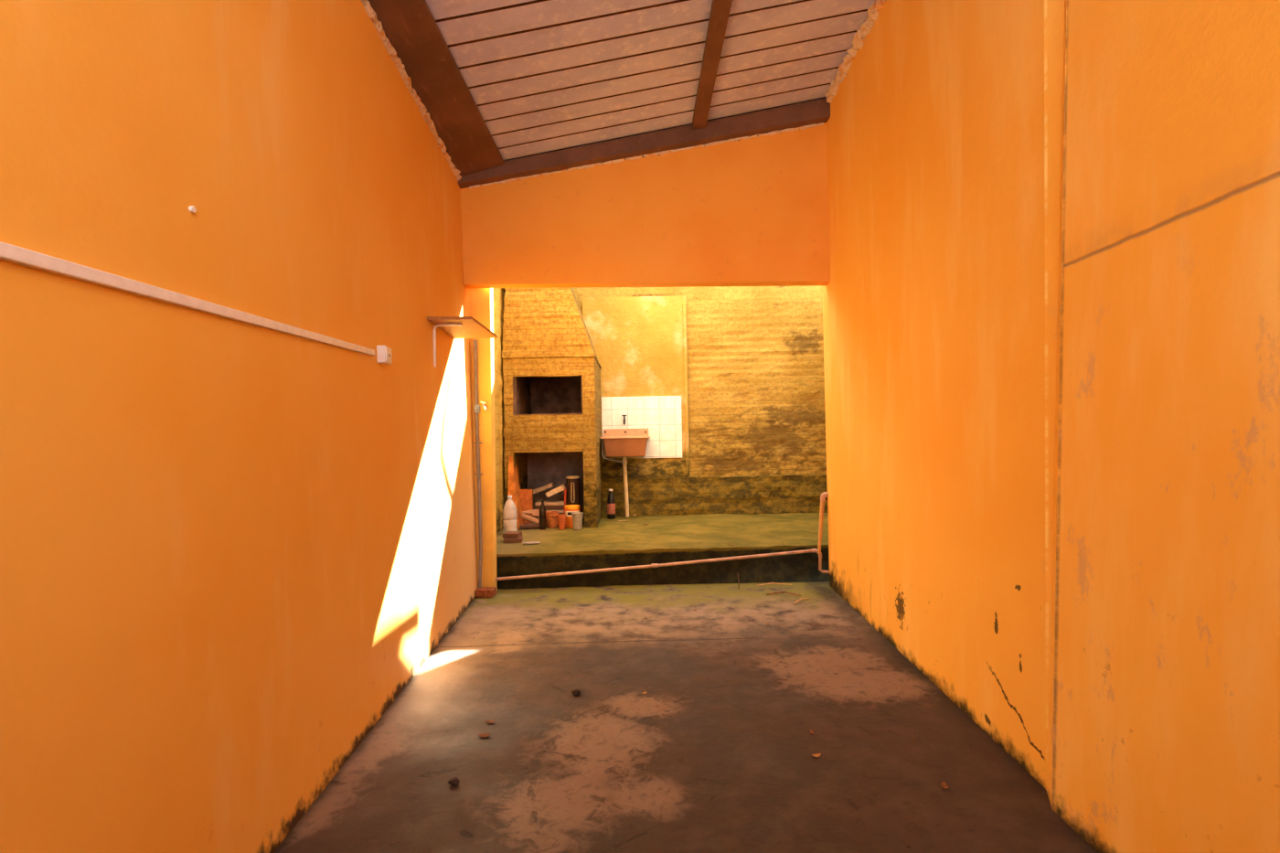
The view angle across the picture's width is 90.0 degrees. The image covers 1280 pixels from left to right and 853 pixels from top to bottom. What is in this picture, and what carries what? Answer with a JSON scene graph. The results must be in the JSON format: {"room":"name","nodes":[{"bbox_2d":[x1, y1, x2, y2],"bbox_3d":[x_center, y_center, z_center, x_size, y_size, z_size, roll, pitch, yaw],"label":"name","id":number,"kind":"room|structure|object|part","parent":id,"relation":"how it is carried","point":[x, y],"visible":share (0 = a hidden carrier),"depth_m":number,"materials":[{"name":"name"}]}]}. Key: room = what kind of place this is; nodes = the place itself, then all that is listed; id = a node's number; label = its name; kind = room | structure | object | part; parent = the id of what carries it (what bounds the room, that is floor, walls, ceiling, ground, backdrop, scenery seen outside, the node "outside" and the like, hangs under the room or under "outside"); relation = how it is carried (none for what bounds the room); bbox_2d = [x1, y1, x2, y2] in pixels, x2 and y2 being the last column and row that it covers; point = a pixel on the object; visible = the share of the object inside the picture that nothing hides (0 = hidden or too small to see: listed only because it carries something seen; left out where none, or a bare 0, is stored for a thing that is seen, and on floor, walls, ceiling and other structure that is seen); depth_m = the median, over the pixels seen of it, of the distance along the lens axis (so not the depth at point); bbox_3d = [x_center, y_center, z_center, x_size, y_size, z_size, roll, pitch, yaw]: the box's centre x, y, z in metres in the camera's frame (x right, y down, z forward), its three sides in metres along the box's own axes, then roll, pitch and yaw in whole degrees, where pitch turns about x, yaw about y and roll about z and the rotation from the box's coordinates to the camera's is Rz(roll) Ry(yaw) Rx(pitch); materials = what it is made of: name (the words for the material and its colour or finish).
{"room":"covered passageway","nodes":[
{"label":"covered passageway","id":0,"kind":"room"},
{"bbox_2d":[0,0,478,852],"bbox_3d":[-1.254,-0.358,2.409,0.230,3.460,5.827,-1,-1,-4],"label":"wall","id":1,"kind":"structure","parent":0,"point":[229,548],"depth_m":1.67,"materials":[{"name":"orange paint"}]},
{"bbox_2d":[0,241,374,355],"bbox_3d":[-1.102,-0.303,1.425,0.018,0.145,2.898,-1,-1,-4],"label":"conduit","id":2,"kind":"object","parent":1,"relation":"attached to","point":[8,252],"visible":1,"depth_m":1.42,"materials":[{"name":"white plastic"}]},
{"bbox_2d":[188,205,196,213],"bbox_3d":[-1.126,-0.546,1.608,0.012,0.017,0.016,-1,-1,-4],"label":"plug","id":3,"kind":"object","parent":1,"relation":"attached to","point":[192,208],"visible":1,"depth_m":1.60,"materials":[{"name":"white plastic"}]},
{"bbox_2d":[376,345,392,364],"bbox_3d":[-1.190,-0.333,2.981,0.047,0.081,0.084,-1,-1,-4],"label":"box","id":4,"kind":"object","parent":1,"relation":"attached to","point":[383,352],"visible":1,"depth_m":2.94,"materials":[{"name":"white plastic"}]},
{"bbox_3d":[-1.170,-0.333,2.982,0.006,0.068,0.072,-1,-1,-4],"label":"plate","id":5,"kind":"part","parent":4,"relation":"part of","materials":[{"name":"white plastic"}]},
{"bbox_2d":[360,0,461,181],"bbox_3d":[-1.244,-1.946,2.702,0.081,0.079,4.336,-1,-1,-4],"label":"trim","id":6,"kind":"structure","parent":1,"relation":"attached to","point":[370,12],"depth_m":3.53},
{"bbox_2d":[426,316,497,367],"bbox_3d":[-1.165,-0.509,4.188,0.315,0.288,0.719,-1,-1,0],"label":"wall shelf","id":7,"kind":"object","parent":1,"relation":"attached to","point":[454,326],"visible":1,"depth_m":4.07,"materials":[{"name":"brown wood"}]},
{"bbox_2d":[468,288,497,590],"bbox_3d":[-1.348,-0.243,5.167,0.324,3.250,0.120,-1,-1,0],"label":"pillar","id":8,"kind":"structure","parent":0,"point":[480,300],"depth_m":5.11,"materials":[{"name":"yellow paint"}]},
{"bbox_2d":[473,340,482,587],"bbox_3d":[-1.282,0.310,5.061,0.067,1.998,0.066,-1,-1,0],"label":"pipe","id":9,"kind":"object","parent":8,"relation":"attached to","point":[476,406],"visible":0.95,"depth_m":5.06,"materials":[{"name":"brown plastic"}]},
{"bbox_2d":[480,401,487,410],"bbox_3d":[-1.236,-0.161,5.059,0.051,0.080,0.103,-1,-1,-13],"label":"tap","id":10,"kind":"object","parent":8,"relation":"attached to","point":[484,406],"visible":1,"depth_m":5.05,"materials":[{"name":"silver metal"}]},
{"bbox_2d":[492,288,505,533],"bbox_3d":[-1.550,-0.235,6.518,0.214,3.413,2.599,-1,-1,0],"label":"wall","id":11,"kind":"structure","parent":0,"point":[498,293],"depth_m":6.63,"materials":[{"name":"paint"}]},
{"bbox_2d":[460,122,830,287],"bbox_3d":[0.009,-1.793,5.034,3.080,1.397,0.130,-1,-1,0],"label":"wall","id":12,"kind":"structure","parent":0,"point":[753,211],"depth_m":4.96,"materials":[{"name":"orange paint"}]},
{"bbox_2d":[458,98,830,188],"bbox_3d":[0.049,-2.183,4.926,2.952,0.632,0.098,-1,-1,0],"label":"ceiling beam ledger","id":13,"kind":"structure","parent":12,"relation":"attached to","point":[818,111],"depth_m":4.88,"materials":[{"name":"brown wood"}]},
{"bbox_2d":[469,122,823,188],"bbox_3d":[0.049,-2.104,4.971,2.759,0.473,0.041,-1,-1,0],"label":"trim","id":14,"kind":"structure","parent":12,"relation":"attached to","point":[804,127],"depth_m":4.96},
{"bbox_2d":[425,0,875,161],"bbox_3d":[0.024,-2.308,2.332,3.371,0.642,5.533,-1,-1,0],"label":"ceiling","id":15,"kind":"structure","parent":0,"point":[542,76],"depth_m":3.96,"materials":[{"name":"wood"}]},
{"bbox_2d":[367,0,503,176],"bbox_3d":[-1.200,-2.013,2.358,0.332,0.114,5.030,-1,-1,0],"label":"ceiling beam","id":16,"kind":"structure","parent":15,"relation":"attached to","point":[410,27],"depth_m":3.69,"materials":[{"name":"brown wood"}]},
{"bbox_2d":[692,0,732,129],"bbox_3d":[0.448,-2.350,2.365,0.102,0.071,5.030,-1,-1,0],"label":"ceiling beam","id":17,"kind":"structure","parent":15,"relation":"attached to","point":[720,11],"depth_m":3.98,"materials":[{"name":"brown wood"}]},
{"bbox_2d":[496,512,829,589],"bbox_3d":[0.485,1.229,6.621,4.233,0.403,2.909,-1,-1,0],"label":"raised platform","id":18,"kind":"structure","parent":0,"point":[613,543],"depth_m":5.39,"materials":[{"name":"green concrete"}]},
{"bbox_2d":[503,535,522,543],"bbox_3d":[-1.155,1.031,5.840,0.158,0.040,0.160,-1,-1,-6],"label":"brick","id":19,"kind":"object","parent":18,"relation":"on","point":[519,539],"visible":0.86,"depth_m":5.76,"materials":[{"name":"red brick"}]},
{"bbox_2d":[502,531,522,538],"bbox_3d":[-1.168,0.990,5.861,0.142,0.040,0.160,-1,-1,3],"label":"board","id":20,"kind":"object","parent":19,"relation":"on","point":[508,534],"visible":1,"depth_m":5.79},
{"bbox_2d":[502,495,517,533],"bbox_3d":[-1.281,0.872,6.303,0.142,0.382,0.141,-1,-1,0],"label":"plastic bottle","id":21,"kind":"object","parent":20,"relation":"on","point":[509,510],"visible":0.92,"depth_m":6.25,"materials":[{"name":"white plastic"}]},
{"bbox_2d":[520,488,533,524],"bbox_3d":[-1.234,0.879,6.964,0.130,0.398,0.110,-1,-1,-7],"label":"block","id":22,"kind":"object","parent":18,"relation":"on","point":[526,495],"visible":0.62,"depth_m":6.91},
{"bbox_2d":[519,523,539,529],"bbox_3d":[-1.148,1.039,6.641,0.202,0.056,0.057,-1,-1,0],"label":"stick","id":23,"kind":"object","parent":18,"relation":"on","point":[526,526],"visible":1,"depth_m":6.62,"materials":[{"name":"brown wood"}]},
{"bbox_2d":[521,513,539,523],"bbox_3d":[-1.141,0.969,6.701,0.224,0.106,0.057,-1,-1,21],"label":"stick","id":24,"kind":"object","parent":23,"relation":"on","point":[529,518],"visible":0.97,"depth_m":6.68,"materials":[{"name":"brown wood"}]},
{"bbox_2d":[522,541,540,543],"bbox_3d":[-0.967,1.034,5.690,0.152,0.012,0.052,-1,-1,-15],"label":"scrap","id":25,"kind":"object","parent":18,"relation":"on","point":[536,542],"visible":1,"depth_m":5.68,"materials":[{"name":"white"}]},
{"bbox_2d":[539,499,546,529],"bbox_3d":[-1.010,0.913,6.643,0.072,0.306,0.071,-1,-1,0],"label":"glass bottle","id":26,"kind":"object","parent":18,"relation":"on","point":[542,509],"visible":1,"depth_m":6.61,"materials":[{"name":"brown glass"}]},
{"bbox_2d":[501,288,602,529],"bbox_3d":[-0.958,-0.516,7.240,0.991,3.244,1.080,-1,-1,0],"label":"fireplace","id":27,"kind":"object","parent":18,"relation":"on","point":[552,415],"visible":0.74,"depth_m":6.74,"materials":[{"name":"yellow brick"}]},
{"bbox_2d":[533,482,554,493],"bbox_3d":[-1.114,0.699,7.087,0.318,0.146,0.100,-1,-1,0],"label":"plank","id":28,"kind":"object","parent":27,"relation":"in","point":[551,485],"visible":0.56,"depth_m":7.04,"materials":[{"name":"brown wood"}]},
{"bbox_2d":[501,288,601,367],"bbox_3d":[-0.973,-1.423,7.266,0.989,1.430,1.063,-1,-1,0],"label":"hood","id":29,"kind":"object","parent":27,"relation":"attached to","point":[540,324],"depth_m":6.74,"materials":[{"name":"yellow brick"}]},
{"bbox_2d":[545,511,558,527],"bbox_3d":[-0.934,0.986,6.781,0.153,0.164,0.153,-1,-1,0],"label":"clay pot","id":30,"kind":"object","parent":18,"relation":"on","point":[551,517],"visible":0.82,"depth_m":6.72,"materials":[{"name":"orange ceramic"}]},
{"bbox_3d":[-0.934,1.007,6.781,0.141,0.121,0.141,-1,-1,0],"label":"pot","id":31,"kind":"part","parent":30,"relation":"part of","materials":[{"name":"orange ceramic"}]},
{"bbox_2d":[557,513,565,529],"bbox_3d":[-0.809,0.988,6.631,0.093,0.149,0.093,-1,-1,0],"label":"clay pot","id":32,"kind":"object","parent":18,"relation":"on","point":[561,517],"visible":1,"depth_m":6.60,"materials":[{"name":"orange ceramic"}]},
{"bbox_2d":[563,489,566,513],"bbox_3d":[-0.805,0.869,6.864,0.049,0.396,0.032,-1,-1,0],"label":"stick","id":33,"kind":"object","parent":18,"relation":"on","point":[565,490],"visible":0.74,"depth_m":6.86,"materials":[{"name":"wood"}]},
{"bbox_2d":[565,504,580,527],"bbox_3d":[-0.714,0.951,6.782,0.166,0.226,0.166,-1,-1,0],"label":"tin","id":34,"kind":"object","parent":18,"relation":"on","point":[570,508],"visible":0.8,"depth_m":6.71,"materials":[{"name":"orange metal"}]},
{"bbox_3d":[-0.716,0.853,6.784,0.166,0.030,0.166,-1,-1,0],"label":"lid","id":35,"kind":"part","parent":34,"relation":"part of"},
{"bbox_2d":[565,475,580,511],"bbox_3d":[-0.731,0.806,7.032,0.158,0.527,0.164,-1,-1,0],"label":"canister","id":36,"kind":"object","parent":18,"relation":"on","point":[573,486],"visible":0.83,"depth_m":6.97,"materials":[{"name":"brown metal"}]},
{"bbox_3d":[-0.732,0.717,6.957,0.041,0.217,0.011,-1,-1,0],"label":"wire handle","id":37,"kind":"part","parent":36,"relation":"part of","materials":[{"name":"beige metal"}]},
{"bbox_3d":[-0.735,0.556,7.040,0.158,0.028,0.158,-1,-1,0],"label":"lid","id":38,"kind":"part","parent":36,"relation":"part of","materials":[{"name":"beige metal"}]},
{"bbox_2d":[571,512,583,529],"bbox_3d":[-0.647,0.975,6.601,0.122,0.168,0.122,-1,-1,0],"label":"plastic cup","id":39,"kind":"object","parent":18,"relation":"on","point":[577,517],"visible":1,"depth_m":6.56,"materials":[{"name":"beige plastic"}]},
{"bbox_2d":[607,489,615,518],"bbox_3d":[-0.338,0.901,7.483,0.098,0.342,0.097,-1,-1,0],"label":"glass bottle","id":40,"kind":"object","parent":18,"relation":"on","point":[611,501],"visible":1,"depth_m":7.45,"materials":[{"name":"black glass"}]},
{"bbox_2d":[600,427,650,517],"bbox_3d":[-0.160,0.548,7.519,0.566,1.052,0.431,-1,-1,0],"label":"sink","id":41,"kind":"object","parent":18,"relation":"on","point":[618,442],"visible":1,"depth_m":7.35,"materials":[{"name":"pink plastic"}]},
{"bbox_2d":[603,437,647,457],"bbox_3d":[-0.167,0.240,7.526,0.503,0.221,0.406,-1,-1,0],"label":"basin","id":42,"kind":"object","parent":41,"relation":"in","point":[614,447],"depth_m":7.34,"materials":[{"name":"ceramic"}]},
{"bbox_3d":[-0.971,1.052,7.020,0.334,0.038,0.170,-1,-1,0],"label":"board","id":43,"kind":"object","parent":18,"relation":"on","visible":0},
{"bbox_3d":[-0.990,1.011,7.021,0.322,0.036,0.166,-1,-1,0],"label":"board","id":44,"kind":"object","parent":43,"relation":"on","visible":0},
{"bbox_3d":[-0.974,0.968,7.022,0.311,0.038,0.163,-1,-1,0],"label":"board","id":45,"kind":"object","parent":44,"relation":"on","visible":0},
{"bbox_2d":[538,509,564,512],"bbox_3d":[-0.985,0.927,7.022,0.329,0.036,0.160,-1,-1,-2],"label":"board","id":46,"kind":"object","parent":45,"relation":"on","point":[559,510],"visible":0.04,"depth_m":6.95,"materials":[{"name":"brown wood"}]},
{"bbox_2d":[535,504,566,510],"bbox_3d":[-0.972,0.884,7.023,0.324,0.038,0.169,-1,-1,0],"label":"board","id":47,"kind":"object","parent":46,"relation":"on","point":[537,506],"visible":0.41,"depth_m":6.94,"materials":[{"name":"brown wood"}]},
{"bbox_2d":[534,501,564,505],"bbox_3d":[-0.982,0.843,7.024,0.309,0.036,0.160,-1,-1,0],"label":"board","id":48,"kind":"object","parent":47,"relation":"on","point":[538,503],"visible":0.76,"depth_m":6.94,"materials":[{"name":"brown wood"}]},
{"bbox_2d":[545,484,565,497],"bbox_3d":[-0.915,0.700,6.947,0.206,0.134,0.120,-1,-1,0],"label":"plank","id":49,"kind":"object","parent":48,"relation":"on","point":[556,490],"visible":0.99,"depth_m":6.89,"materials":[{"name":"beige wood"}]},
{"bbox_3d":[-1.111,1.041,6.759,0.158,0.057,0.124,-1,-1,0],"label":"stick","id":50,"kind":"object","parent":18,"relation":"on","visible":0},
{"bbox_2d":[531,512,539,517],"bbox_3d":[-1.080,0.935,6.785,0.145,0.060,0.054,0,-1,-31],"label":"stick","id":51,"kind":"object","parent":50,"relation":"on","point":[533,514],"visible":0.68,"depth_m":6.75,"materials":[{"name":"brown wood"}]},
{"bbox_2d":[521,509,538,514],"bbox_3d":[-1.167,0.911,6.803,0.184,0.062,0.050,-1,-1,-8],"label":"stick","id":52,"kind":"object","parent":51,"relation":"on","point":[526,512],"visible":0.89,"depth_m":6.78,"materials":[{"name":"brown wood"}]},
{"bbox_2d":[274,581,1097,852],"bbox_3d":[0.223,1.304,2.283,4.800,0.120,6.020,-1,-1,0],"label":"floor","id":53,"kind":"structure","parent":0,"point":[715,756],"depth_m":2.50,"materials":[{"name":"concrete"}]},
{"bbox_2d":[448,777,459,785],"bbox_3d":[-0.653,1.249,2.250,0.036,0.021,0.036,-2,-2,43],"label":"stone","id":54,"kind":"object","parent":53,"relation":"on","point":[453,781],"visible":1,"depth_m":2.24,"materials":[{"name":"stone"}]},
{"bbox_2d":[478,733,490,736],"bbox_3d":[-0.634,1.259,2.611,0.051,0.008,0.030,-1,-1,0],"label":"dry leaf","id":55,"kind":"object","parent":53,"relation":"on","point":[482,734],"visible":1,"depth_m":2.61,"materials":[{"name":"brown plant"}]},
{"bbox_2d":[475,586,496,597],"bbox_3d":[-1.202,1.295,4.995,0.145,0.065,0.103,-1,-1,7],"label":"brick","id":56,"kind":"object","parent":53,"relation":"on","point":[481,592],"visible":1,"depth_m":4.95,"materials":[{"name":"red brick"}]},
{"bbox_2d":[571,688,580,695],"bbox_3d":[-0.302,1.256,3.027,0.042,0.029,0.047,0,-1,-23],"label":"stone","id":57,"kind":"object","parent":53,"relation":"on","point":[576,691],"visible":1,"depth_m":3.01,"materials":[{"name":"grey stone"}]},
{"bbox_2d":[757,582,791,586],"bbox_3d":[1.082,1.275,5.184,0.285,0.018,0.059,-1,-1,-3],"label":"twig","id":58,"kind":"object","parent":53,"relation":"on","point":[769,582],"visible":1,"depth_m":5.18,"materials":[{"name":"brown wood"}]},
{"bbox_2d":[766,591,800,596],"bbox_3d":[1.088,1.268,4.864,0.260,0.018,0.083,-1,-1,10],"label":"twig","id":59,"kind":"object","parent":53,"relation":"on","point":[779,592],"visible":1,"depth_m":4.87,"materials":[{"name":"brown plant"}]},
{"bbox_2d":[940,781,948,788],"bbox_3d":[1.034,1.221,2.173,0.025,0.008,0.040,-1,-1,0],"label":"dry leaf","id":60,"kind":"object","parent":53,"relation":"on","point":[944,784],"visible":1,"depth_m":2.18,"materials":[{"name":"brown plant"}]},
{"bbox_2d":[572,285,826,477],"bbox_3d":[0.529,-1.180,7.945,4.700,4.803,0.263,-1,-1,0],"label":"wall","id":61,"kind":"structure","parent":0,"point":[756,366],"depth_m":7.82,"materials":[{"name":"yellow brick"}]},
{"bbox_2d":[603,427,648,437],"bbox_3d":[-0.168,0.080,7.734,0.541,0.107,0.021,-1,-1,0],"label":"backsplash","id":62,"kind":"structure","parent":61,"relation":"attached to","point":[610,432],"depth_m":7.72,"materials":[{"name":"ceramic"}]},
{"bbox_2d":[582,295,689,478],"bbox_3d":[-0.052,-0.463,7.804,1.271,2.250,0.062,-1,-1,0],"label":"wall panel","id":63,"kind":"object","parent":61,"relation":"attached to","point":[637,341],"depth_m":7.79,"materials":[{"name":"yellow paint"}]},
{"bbox_2d":[601,395,682,458],"bbox_3d":[0.023,0.011,7.759,0.965,0.747,0.025,-1,-1,0],"label":"tile panel","id":64,"kind":"object","parent":61,"relation":"attached to","point":[661,415],"visible":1,"depth_m":7.75,"materials":[{"name":"white tile"}]},
{"bbox_2d":[682,303,689,477],"bbox_3d":[0.558,-0.433,7.783,0.040,2.124,0.055,-1,-1,0],"label":"trim","id":65,"kind":"structure","parent":61,"relation":"attached to","point":[684,304],"depth_m":7.76,"materials":[{"name":"yellow paint"}]},
{"bbox_2d":[601,474,827,517],"bbox_3d":[0.932,0.857,7.753,2.945,0.519,0.186,-1,-1,0],"label":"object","id":66,"kind":"structure","parent":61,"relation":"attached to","point":[750,495],"depth_m":7.68,"materials":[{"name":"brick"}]},
{"bbox_2d":[821,0,1279,852],"bbox_3d":[1.526,-0.712,2.344,0.500,4.069,5.674,-1,-1,2],"label":"wall","id":67,"kind":"structure","parent":0,"point":[1051,297],"depth_m":1.98,"materials":[{"name":"orange paint"}]},
{"bbox_2d":[495,548,829,580],"bbox_3d":[0.171,1.111,5.148,2.746,0.216,0.031,-1,-1,0],"label":"pipe","id":68,"kind":"object","parent":67,"relation":"attached to","point":[653,565],"visible":0.93,"depth_m":5.14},
{"bbox_2d":[817,491,828,553],"bbox_3d":[1.488,0.770,5.132,0.145,0.484,0.046,-1,-1,0],"label":"pipe","id":69,"kind":"object","parent":67,"relation":"attached to","point":[825,495],"visible":0.89,"depth_m":5.12,"materials":[{"name":"beige plastic"}]},
{"bbox_2d":[825,0,885,103],"bbox_3d":[1.425,-2.518,3.568,0.120,0.131,2.637,-1,-1,1],"label":"trim","id":70,"kind":"structure","parent":67,"relation":"attached to","point":[873,11],"depth_m":4.17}
]}

